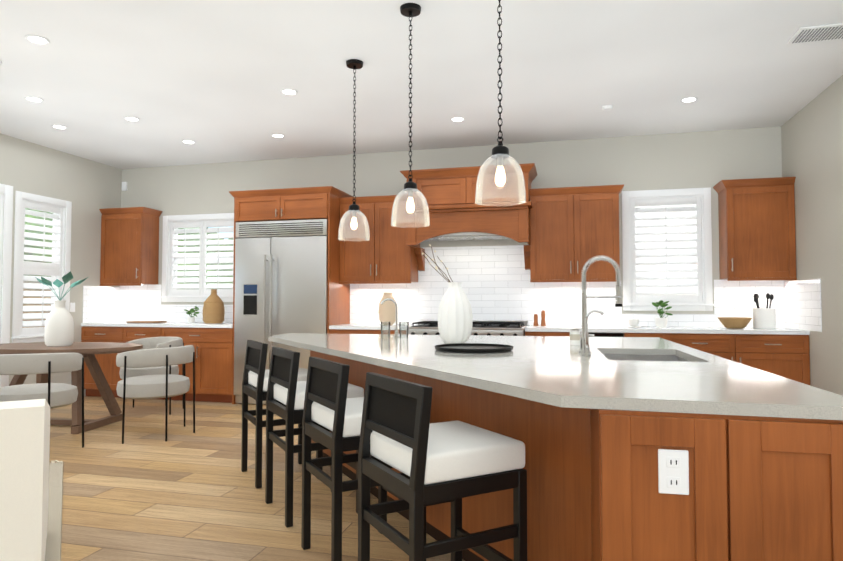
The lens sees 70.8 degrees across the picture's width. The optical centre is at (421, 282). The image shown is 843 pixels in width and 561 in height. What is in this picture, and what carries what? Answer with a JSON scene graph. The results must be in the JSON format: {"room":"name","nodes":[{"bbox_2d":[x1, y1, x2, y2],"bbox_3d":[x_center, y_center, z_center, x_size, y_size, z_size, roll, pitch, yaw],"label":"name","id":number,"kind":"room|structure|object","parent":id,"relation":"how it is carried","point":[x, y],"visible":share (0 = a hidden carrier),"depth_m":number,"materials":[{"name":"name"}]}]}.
{"room":"dining room and kitchen","nodes":[
{"label":"dining room and kitchen","id":0,"kind":"room"},
{"bbox_2d":[0,133,121,395],"bbox_3d":[-5.316,-0.200,3.560,0.150,3.000,9.320,0,-2,14],"label":"wall","id":1,"kind":"structure","parent":0,"point":[88,188],"depth_m":7.32,"materials":[{"name":"paint"}]},
{"bbox_2d":[0,184,12,386],"bbox_3d":[-4.810,0.140,5.515,0.170,2.454,2.010,0,-2,14],"label":"door frame","id":2,"kind":"structure","parent":1,"relation":"attached to","point":[6,199],"depth_m":6.41,"materials":[{"name":"white wood"}]},
{"bbox_2d":[11,191,71,342],"bbox_3d":[-4.446,-0.155,6.899,0.168,1.690,0.770,0,-2,14],"label":"window shutter","id":3,"kind":"object","parent":1,"relation":"attached to","point":[60,244],"visible":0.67,"depth_m":6.85,"materials":[{"name":"white wood"}]},
{"bbox_2d":[70,303,74,311],"bbox_3d":[-4.287,0.309,7.287,0.010,0.115,0.075,0,-2,14],"label":"switch plate","id":4,"kind":"object","parent":1,"relation":"attached to","point":[72,307],"visible":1,"depth_m":7.28,"materials":[{"name":"white plastic"}]},
{"bbox_2d":[49,396,464,560],"bbox_3d":[-1.313,1.317,2.574,8.370,0.100,9.470,0,-2,14],"label":"floor","id":5,"kind":"structure","parent":0,"point":[145,491],"depth_m":3.60,"materials":[{"name":"brown wood"}]},
{"bbox_2d":[0,353,83,457],"bbox_3d":[-3.099,0.943,4.698,0.667,0.792,0.651,0,-2,14],"label":"dining chair","id":6,"kind":"object","parent":5,"relation":"on","point":[56,395],"visible":0.9,"depth_m":4.55,"materials":[{"name":"fabric"}]},
{"bbox_2d":[45,460,62,560],"bbox_3d":[-2.844,1.246,2.177,2.600,0.016,3.729,1,-2,-31],"label":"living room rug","id":7,"kind":"object","parent":5,"relation":"on","point":[53,542],"visible":0.21,"depth_m":3.28,"materials":[{"name":"beige fabric"}]},
{"bbox_2d":[0,399,49,560],"bbox_3d":[-2.601,0.827,2.018,2.240,0.808,1.020,1,-2,-31],"label":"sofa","id":8,"kind":"object","parent":7,"relation":"on","point":[24,455],"visible":1,"depth_m":2.13,"materials":[{"name":"white fabric"}]},
{"bbox_2d":[0,342,142,433],"bbox_3d":[-3.482,0.992,5.698,1.591,0.764,1.008,0,-2,14],"label":"dining table","id":9,"kind":"object","parent":5,"relation":"on","point":[87,350],"visible":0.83,"depth_m":5.58,"materials":[{"name":"brown wood"}]},
{"bbox_2d":[35,271,87,345],"bbox_3d":[-3.460,0.255,5.680,0.509,0.704,0.469,0,-2,14],"label":"vase","id":10,"kind":"object","parent":9,"relation":"on","point":[59,326],"visible":1,"depth_m":5.61,"materials":[{"name":"white ceramic"}]},
{"bbox_2d":[81,326,128,397],"bbox_3d":[-3.850,1.000,7.627,0.679,0.880,0.638,0,-2,14],"label":"base cabinet","id":11,"kind":"object","parent":5,"relation":"on","point":[107,362],"depth_m":7.33,"materials":[{"name":"brown wood"}]},
{"bbox_2d":[129,327,164,399],"bbox_3d":[-3.318,0.996,7.492,0.662,0.880,0.638,0,-2,14],"label":"base cabinet","id":12,"kind":"object","parent":5,"relation":"on","point":[135,333],"depth_m":7.19,"materials":[{"name":"brown wood"}]},
{"bbox_2d":[119,337,183,414],"bbox_3d":[-2.942,1.004,6.468,0.698,0.792,0.643,0,-2,14],"label":"dining chair","id":13,"kind":"object","parent":5,"relation":"on","point":[155,342],"visible":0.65,"depth_m":6.32,"materials":[{"name":"fabric"}]},
{"bbox_2d":[116,345,194,443],"bbox_3d":[-2.377,0.964,5.303,0.615,0.792,0.738,0,-2,14],"label":"dining chair","id":14,"kind":"object","parent":5,"relation":"on","point":[166,385],"visible":1,"depth_m":5.06,"materials":[{"name":"fabric"}]},
{"bbox_2d":[165,327,232,402],"bbox_3d":[-2.617,0.989,7.315,1.029,0.880,0.638,0,-2,14],"label":"base cabinet","id":15,"kind":"object","parent":5,"relation":"on","point":[213,347],"depth_m":6.97,"materials":[{"name":"brown wood"}]},
{"bbox_2d":[234,219,327,404],"bbox_3d":[-1.546,0.360,7.018,1.152,2.117,0.727,0,-2,14],"label":"refrigerator","id":16,"kind":"object","parent":5,"relation":"on","point":[281,277],"visible":0.67,"depth_m":6.74,"materials":[{"name":"silver metal"}]},
{"bbox_2d":[241,340,322,487],"bbox_3d":[-0.960,0.861,4.071,0.445,0.914,0.450,1,-2,-29],"label":"bar stool","id":17,"kind":"object","parent":5,"relation":"on","point":[255,375],"visible":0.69,"depth_m":3.94,"materials":[{"name":"black paint"}]},
{"bbox_2d":[229,186,352,403],"bbox_3d":[-1.541,0.182,7.041,1.290,2.474,0.696,0,-2,14],"label":"enclosure","id":18,"kind":"object","parent":5,"relation":"on","point":[309,203],"visible":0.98,"depth_m":6.79,"materials":[{"name":"brown wood"}]},
{"bbox_2d":[265,347,363,526],"bbox_3d":[-0.619,0.838,3.418,0.445,0.914,0.450,1,-2,-29],"label":"bar stool","id":19,"kind":"object","parent":5,"relation":"on","point":[285,398],"visible":0.5,"depth_m":3.29,"materials":[{"name":"black paint"}]},
{"bbox_2d":[301,357,425,560],"bbox_3d":[-0.276,0.816,2.775,0.445,0.914,0.450,1,-2,-29],"label":"bar stool","id":20,"kind":"object","parent":5,"relation":"on","point":[329,405],"visible":0.62,"depth_m":2.64,"materials":[{"name":"black paint"}]},
{"bbox_2d":[329,329,405,333],"bbox_3d":[-0.512,0.971,6.784,0.904,0.880,0.638,0,-2,14],"label":"base cabinet","id":21,"kind":"object","parent":5,"relation":"on","point":[332,331],"depth_m":6.52,"materials":[{"name":"brown wood"}]},
{"bbox_2d":[358,372,526,560],"bbox_3d":[0.064,0.794,2.122,0.445,0.914,0.450,1,-2,-29],"label":"bar stool","id":22,"kind":"object","parent":5,"relation":"on","point":[454,463],"visible":1,"depth_m":2.00,"materials":[{"name":"black paint"}]},
{"bbox_2d":[406,320,527,335],"bbox_3d":[0.512,0.912,6.447,1.232,0.974,0.770,0,-2,14],"label":"range","id":23,"kind":"object","parent":5,"relation":"on","point":[494,327],"visible":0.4,"depth_m":6.23,"materials":[{"name":"silver metal"}]},
{"bbox_2d":[525,332,581,335],"bbox_3d":[1.419,0.955,6.297,0.583,0.880,0.638,0,-2,14],"label":"base cabinet","id":24,"kind":"object","parent":5,"relation":"on","point":[526,333],"depth_m":6.02,"materials":[{"name":"brown wood"}]},
{"bbox_2d":[310,350,842,560],"bbox_3d":[0.182,0.844,3.179,2.724,0.886,2.970,0,-2,14],"label":"base cabinet","id":25,"kind":"object","parent":5,"relation":"on","point":[614,485],"visible":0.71,"depth_m":1.56,"materials":[{"name":"brown wood"}]},
{"bbox_2d":[269,333,842,419],"bbox_3d":[0.017,0.386,3.265,3.033,0.033,2.998,0,-2,14],"label":"countertop","id":26,"kind":"structure","parent":25,"relation":"on","point":[559,371],"depth_m":2.15,"materials":[{"name":"beige stone"}]},
{"bbox_2d":[381,322,390,338],"bbox_3d":[-0.256,0.341,4.215,0.072,0.120,0.072,0,-2,14],"label":"drinking glass","id":27,"kind":"object","parent":26,"relation":"on","point":[387,331],"visible":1,"depth_m":4.20,"materials":[{"name":"clear glass"}]},
{"bbox_2d":[380,298,399,336],"bbox_3d":[-0.226,0.264,4.421,0.139,0.288,0.109,0,-2,14],"label":"faucet","id":28,"kind":"object","parent":26,"relation":"on","point":[396,328],"visible":0.96,"depth_m":4.40,"materials":[{"name":"silver metal"}]},
{"bbox_2d":[399,322,408,338],"bbox_3d":[-0.125,0.341,4.207,0.072,0.120,0.072,0,-2,14],"label":"drinking glass","id":29,"kind":"object","parent":26,"relation":"on","point":[407,330],"visible":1,"depth_m":4.19,"materials":[{"name":"clear glass"}]},
{"bbox_2d":[421,244,472,342],"bbox_3d":[0.169,0.071,3.837,0.336,0.635,0.282,0,-2,14],"label":"ribbed vase","id":30,"kind":"object","parent":26,"relation":"on","point":[455,319],"visible":1,"depth_m":3.71,"materials":[{"name":"white ceramic"}]},
{"bbox_2d":[434,343,513,352],"bbox_3d":[0.282,0.355,3.197,0.426,0.022,0.426,0,-2,14],"label":"tray","id":31,"kind":"object","parent":26,"relation":"on","point":[474,348],"visible":1,"depth_m":3.20,"materials":[{"name":"black metal"}]},
{"bbox_2d":[570,328,579,344],"bbox_3d":[0.929,0.330,3.591,0.061,0.100,0.061,0,-2,14],"label":"label","id":32,"kind":"object","parent":26,"relation":"on","point":[574,336],"visible":0.98,"depth_m":3.57,"materials":[{"name":"white paper"}]},
{"bbox_2d":[582,310,603,355],"bbox_3d":[0.826,0.244,2.855,0.104,0.221,0.068,0,-2,14],"label":"faucet","id":33,"kind":"object","parent":26,"relation":"on","point":[586,350],"visible":1,"depth_m":2.87,"materials":[{"name":"silver metal"}]},
{"bbox_2d":[578,255,622,352],"bbox_3d":[0.908,0.110,3.002,0.225,0.499,0.112,0,-2,14],"label":"spring faucet","id":34,"kind":"object","parent":26,"relation":"on","point":[618,296],"visible":0.96,"depth_m":3.03,"materials":[{"name":"silver metal"}]},
{"bbox_2d":[603,354,690,361],"bbox_3d":[1.122,0.487,2.960,0.482,0.187,0.772,0,-2,14],"label":"undermount sink","id":35,"kind":"object","parent":26,"relation":"in","point":[635,357],"visible":0.02,"depth_m":3.32,"materials":[{"name":"silver metal"}]},
{"bbox_2d":[588,332,622,336],"bbox_3d":[1.880,0.950,6.145,0.372,0.877,0.702,0,-2,14],"label":"dishwasher","id":36,"kind":"object","parent":5,"relation":"on","point":[597,334],"visible":0.1,"depth_m":5.88,"materials":[{"name":"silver metal"}]},
{"bbox_2d":[623,333,672,341],"bbox_3d":[2.281,0.947,6.079,0.424,0.880,0.638,0,-2,14],"label":"base cabinet","id":37,"kind":"object","parent":5,"relation":"on","point":[668,336],"depth_m":5.78,"materials":[{"name":"brown wood"}]},
{"bbox_2d":[673,333,744,364],"bbox_3d":[2.732,0.943,5.965,0.754,0.880,0.638,0,-2,14],"label":"base cabinet","id":38,"kind":"object","parent":5,"relation":"on","point":[727,346],"depth_m":5.63,"materials":[{"name":"brown wood"}]},
{"bbox_2d":[745,334,809,384],"bbox_3d":[3.309,0.938,5.820,0.685,0.880,0.638,0,-2,14],"label":"base cabinet","id":39,"kind":"object","parent":5,"relation":"on","point":[787,356],"depth_m":5.50,"materials":[{"name":"brown wood"}]},
{"bbox_2d":[81,322,809,334],"bbox_3d":[-0.270,0.509,6.733,8.066,0.040,0.648,0,-2,14],"label":"countertop","id":40,"kind":"structure","parent":39,"relation":"on","point":[684,330],"depth_m":6.06,"materials":[{"name":"white stone"}]},
{"bbox_2d":[126,321,166,322],"bbox_3d":[-3.502,0.506,7.556,0.400,0.020,0.260,0,-2,14],"label":"cutting board","id":41,"kind":"object","parent":40,"relation":"on","point":[146,321],"visible":1,"depth_m":7.44,"materials":[{"name":"brown wood"}]},
{"bbox_2d":[184,306,198,322],"bbox_3d":[-2.922,0.409,7.527,0.218,0.212,0.187,0,-2,14],"label":"plant","id":42,"kind":"object","parent":40,"relation":"on","point":[191,319],"visible":1,"depth_m":7.49,"materials":[{"name":"green plant"}]},
{"bbox_2d":[202,289,224,322],"bbox_3d":[-2.588,0.300,7.384,0.274,0.420,0.274,0,-2,14],"label":"wicker demijohn","id":43,"kind":"object","parent":40,"relation":"on","point":[213,309],"visible":1,"depth_m":7.29,"materials":[{"name":"beige wicker"}]},
{"bbox_2d":[378,293,395,324],"bbox_3d":[-0.387,0.306,6.828,0.220,0.370,0.220,0,-2,14],"label":"vase","id":44,"kind":"object","parent":40,"relation":"on","point":[387,311],"visible":0.77,"depth_m":6.74,"materials":[{"name":"beige ceramic"}]},
{"bbox_2d":[533,314,537,325],"bbox_3d":[1.256,0.415,6.512,0.056,0.130,0.056,0,-2,14],"label":"pepper mill","id":45,"kind":"object","parent":40,"relation":"on","point":[535,320],"visible":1,"depth_m":6.49,"materials":[{"name":"brown wood"}]},
{"bbox_2d":[541,310,545,325],"bbox_3d":[1.334,0.394,6.493,0.056,0.170,0.056,0,-2,14],"label":"pepper mill","id":46,"kind":"object","parent":40,"relation":"on","point":[543,322],"visible":1,"depth_m":6.47,"materials":[{"name":"brown wood"}]},
{"bbox_2d":[626,319,641,326],"bbox_3d":[2.218,0.429,6.196,0.160,0.081,0.160,0,-2,14],"label":"bowls","id":47,"kind":"object","parent":40,"relation":"on","point":[633,322],"visible":0.98,"depth_m":6.15,"materials":[{"name":"white ceramic"}]},
{"bbox_2d":[652,300,672,327],"bbox_3d":[2.489,0.326,6.117,0.199,0.281,0.204,0,-2,14],"label":"potted plant","id":48,"kind":"object","parent":40,"relation":"on","point":[661,322],"visible":1,"depth_m":6.10,"materials":[{"name":"green plant"}]},
{"bbox_2d":[718,317,751,328],"bbox_3d":[3.127,0.406,5.916,0.306,0.106,0.306,0,-2,14],"label":"wooden bowl","id":49,"kind":"object","parent":40,"relation":"on","point":[735,322],"visible":1,"depth_m":5.82,"materials":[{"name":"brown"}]},
{"bbox_2d":[752,293,775,328],"bbox_3d":[3.394,0.283,5.873,0.200,0.349,0.200,0,-2,14],"label":"utensil crock","id":50,"kind":"object","parent":40,"relation":"on","point":[764,318],"visible":1,"depth_m":5.80,"materials":[{"name":"white ceramic"}]},
{"bbox_2d":[0,0,842,168],"bbox_3d":[-1.313,-1.791,2.680,8.370,0.120,9.470,0,-2,14],"label":"ceiling","id":51,"kind":"structure","parent":0,"point":[212,79],"depth_m":4.70,"materials":[{"name":"paint"}]},
{"bbox_2d":[24,96,43,102],"bbox_3d":[-3.469,-1.639,5.310,0.147,0.005,0.147,0,-2,-1],"label":"recessed light","id":52,"kind":"object","parent":51,"relation":"in","point":[33,99],"depth_m":5.31,"materials":[{"name":"white"}]},
{"bbox_2d":[24,35,49,44],"bbox_3d":[-2.659,-1.681,4.106,0.147,0.005,0.147,0,-2,-1],"label":"recessed light","id":53,"kind":"object","parent":51,"relation":"in","point":[37,39],"depth_m":4.10,"materials":[{"name":"white"}]},
{"bbox_2d":[51,125,67,128],"bbox_3d":[-3.753,-1.611,6.144,0.147,0.005,0.147,1,-2,-31],"label":"recessed light","id":54,"kind":"object","parent":51,"relation":"in","point":[55,126],"depth_m":6.15,"materials":[{"name":"white plastic"}]},
{"bbox_2d":[124,117,139,121],"bbox_3d":[-2.871,-1.620,5.881,0.147,0.005,0.147,0,-2,-1],"label":"recessed light","id":55,"kind":"object","parent":51,"relation":"in","point":[133,119],"depth_m":5.89,"materials":[{"name":"white plastic"}]},
{"bbox_2d":[182,140,195,143],"bbox_3d":[-2.639,-1.591,6.719,0.147,0.005,0.147,0,-2,-1],"label":"recessed light","id":56,"kind":"object","parent":51,"relation":"in","point":[185,141],"depth_m":6.72,"materials":[{"name":"white"}]},
{"bbox_2d":[271,134,284,137],"bbox_3d":[-1.567,-1.600,6.469,0.147,0.005,0.147,0,-2,-1],"label":"recessed light","id":57,"kind":"object","parent":51,"relation":"in","point":[273,135],"depth_m":6.45,"materials":[{"name":"white"}]},
{"bbox_2d":[280,89,297,94],"bbox_3d":[-1.144,-1.646,5.125,0.147,0.005,0.147,0,-2,-1],"label":"recessed light","id":58,"kind":"object","parent":51,"relation":"in","point":[286,91],"depth_m":5.12,"materials":[{"name":"white plastic"}]},
{"bbox_2d":[338,59,369,240],"bbox_3d":[-0.507,-0.993,4.477,0.238,1.350,0.238,0,-2,14],"label":"pendant light","id":59,"kind":"object","parent":51,"relation":"hanging from","point":[354,64],"visible":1,"depth_m":4.47,"materials":[{"name":"clear glass"}]},
{"bbox_2d":[391,3,429,227],"bbox_3d":[-0.068,-1.022,3.645,0.238,1.350,0.238,0,-2,14],"label":"pendant light","id":60,"kind":"object","parent":51,"relation":"hanging from","point":[409,10],"visible":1,"depth_m":3.64,"materials":[{"name":"clear glass"}]},
{"bbox_2d":[450,117,464,121],"bbox_3d":[0.360,-1.619,5.890,0.147,0.005,0.147,0,-2,-1],"label":"recessed light","id":61,"kind":"object","parent":51,"relation":"in","point":[455,119],"depth_m":5.89,"materials":[{"name":"white"}]},
{"bbox_2d":[475,0,525,205],"bbox_3d":[0.372,-1.050,2.812,0.238,1.350,0.238,0,-2,14],"label":"pendant light","id":62,"kind":"object","parent":51,"relation":"hanging from","point":[500,152],"visible":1,"depth_m":2.80,"materials":[{"name":"clear glass"}]},
{"bbox_2d":[602,105,612,110],"bbox_3d":[1.730,-1.618,5.513,0.099,0.029,0.099,0,-2,5],"label":"smoke detector","id":63,"kind":"object","parent":51,"relation":"attached to","point":[607,107],"depth_m":5.48,"materials":[{"name":"white plastic"}]},
{"bbox_2d":[680,97,697,102],"bbox_3d":[2.403,-1.639,5.323,0.147,0.005,0.147,0,-2,-1],"label":"recessed light","id":64,"kind":"object","parent":51,"relation":"in","point":[688,99],"depth_m":5.31,"materials":[{"name":"white"}]},
{"bbox_2d":[787,23,842,43],"bbox_3d":[2.727,-1.677,3.993,0.400,0.015,0.250,0,-2,14],"label":"ceiling vent","id":65,"kind":"object","parent":51,"relation":"in","point":[827,32],"visible":1,"depth_m":3.97,"materials":[{"name":"white metal"}]},
{"bbox_2d":[119,126,781,326],"bbox_3d":[-0.172,-0.077,7.143,8.370,3.000,0.150,0,-2,14],"label":"wall","id":66,"kind":"structure","parent":0,"point":[707,159],"depth_m":6.76,"materials":[{"name":"paint"}]},
{"bbox_2d":[122,182,126,190],"bbox_3d":[-4.043,-1.306,8.069,0.070,0.120,0.028,0,-2,14],"label":"sensor","id":67,"kind":"object","parent":66,"relation":"attached to","point":[124,186],"visible":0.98,"depth_m":8.06,"materials":[{"name":"white plastic"}]},
{"bbox_2d":[99,207,162,284],"bbox_3d":[-3.846,-0.463,7.819,0.618,0.979,0.340,0,-2,14],"label":"upper cabinet","id":68,"kind":"object","parent":66,"relation":"attached to","point":[130,235],"depth_m":7.67,"materials":[{"name":"brown wood"}]},
{"bbox_2d":[160,213,233,301],"bbox_3d":[-2.864,-0.314,7.804,1.200,1.150,0.168,0,-2,14],"label":"window shutter","id":69,"kind":"object","parent":66,"relation":"attached to","point":[174,291],"visible":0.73,"depth_m":7.79,"materials":[{"name":"white wood"}]},
{"bbox_2d":[339,195,417,283],"bbox_3d":[-0.498,-0.492,6.974,0.863,0.979,0.340,0,-2,14],"label":"upper cabinet","id":70,"kind":"object","parent":66,"relation":"attached to","point":[387,258],"depth_m":6.81,"materials":[{"name":"brown wood"}]},
{"bbox_2d":[83,245,821,331],"bbox_3d":[-0.303,0.029,6.619,8.067,0.908,0.918,0,-2,14],"label":"tile backsplash","id":71,"kind":"structure","parent":66,"relation":"attached to","point":[496,284],"depth_m":6.78,"materials":[{"name":"white tile"}]},
{"bbox_2d":[400,163,536,270],"bbox_3d":[0.537,-0.685,6.603,1.460,1.080,0.565,0,-2,14],"label":"range hood","id":72,"kind":"object","parent":66,"relation":"attached to","point":[457,212],"visible":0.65,"depth_m":6.41,"materials":[{"name":"brown wood"}]},
{"bbox_2d":[530,185,619,280],"bbox_3d":[1.653,-0.510,6.431,0.915,0.979,0.340,0,-2,14],"label":"upper cabinet","id":73,"kind":"object","parent":66,"relation":"attached to","point":[573,230],"depth_m":6.27,"materials":[{"name":"brown wood"}]},
{"bbox_2d":[622,187,713,310],"bbox_3d":[2.640,-0.344,6.414,0.915,1.305,0.168,0,-2,14],"label":"window shutter","id":74,"kind":"object","parent":66,"relation":"attached to","point":[699,297],"visible":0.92,"depth_m":6.38,"materials":[{"name":"white wood"}]},
{"bbox_2d":[715,177,796,280],"bbox_3d":[3.381,-0.525,5.995,0.608,0.979,0.340,0,-2,14],"label":"upper cabinet","id":75,"kind":"object","parent":66,"relation":"attached to","point":[757,242],"depth_m":5.85,"materials":[{"name":"brown wood"}]},
{"bbox_2d":[781,75,842,395],"bbox_3d":[2.653,-0.269,1.549,0.150,3.000,9.320,0,-2,14],"label":"wall","id":76,"kind":"structure","parent":0,"point":[812,144],"depth_m":5.15,"materials":[{"name":"paint"}]},
{"label":"outside","id":77,"kind":"structure","parent":0,"visible":0},
{"bbox_2d":[23,205,695,327],"bbox_3d":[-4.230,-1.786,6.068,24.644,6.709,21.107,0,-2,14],"label":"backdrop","id":78,"kind":"structure","parent":77,"point":[30,231],"depth_m":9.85,"materials":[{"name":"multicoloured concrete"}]}
]}

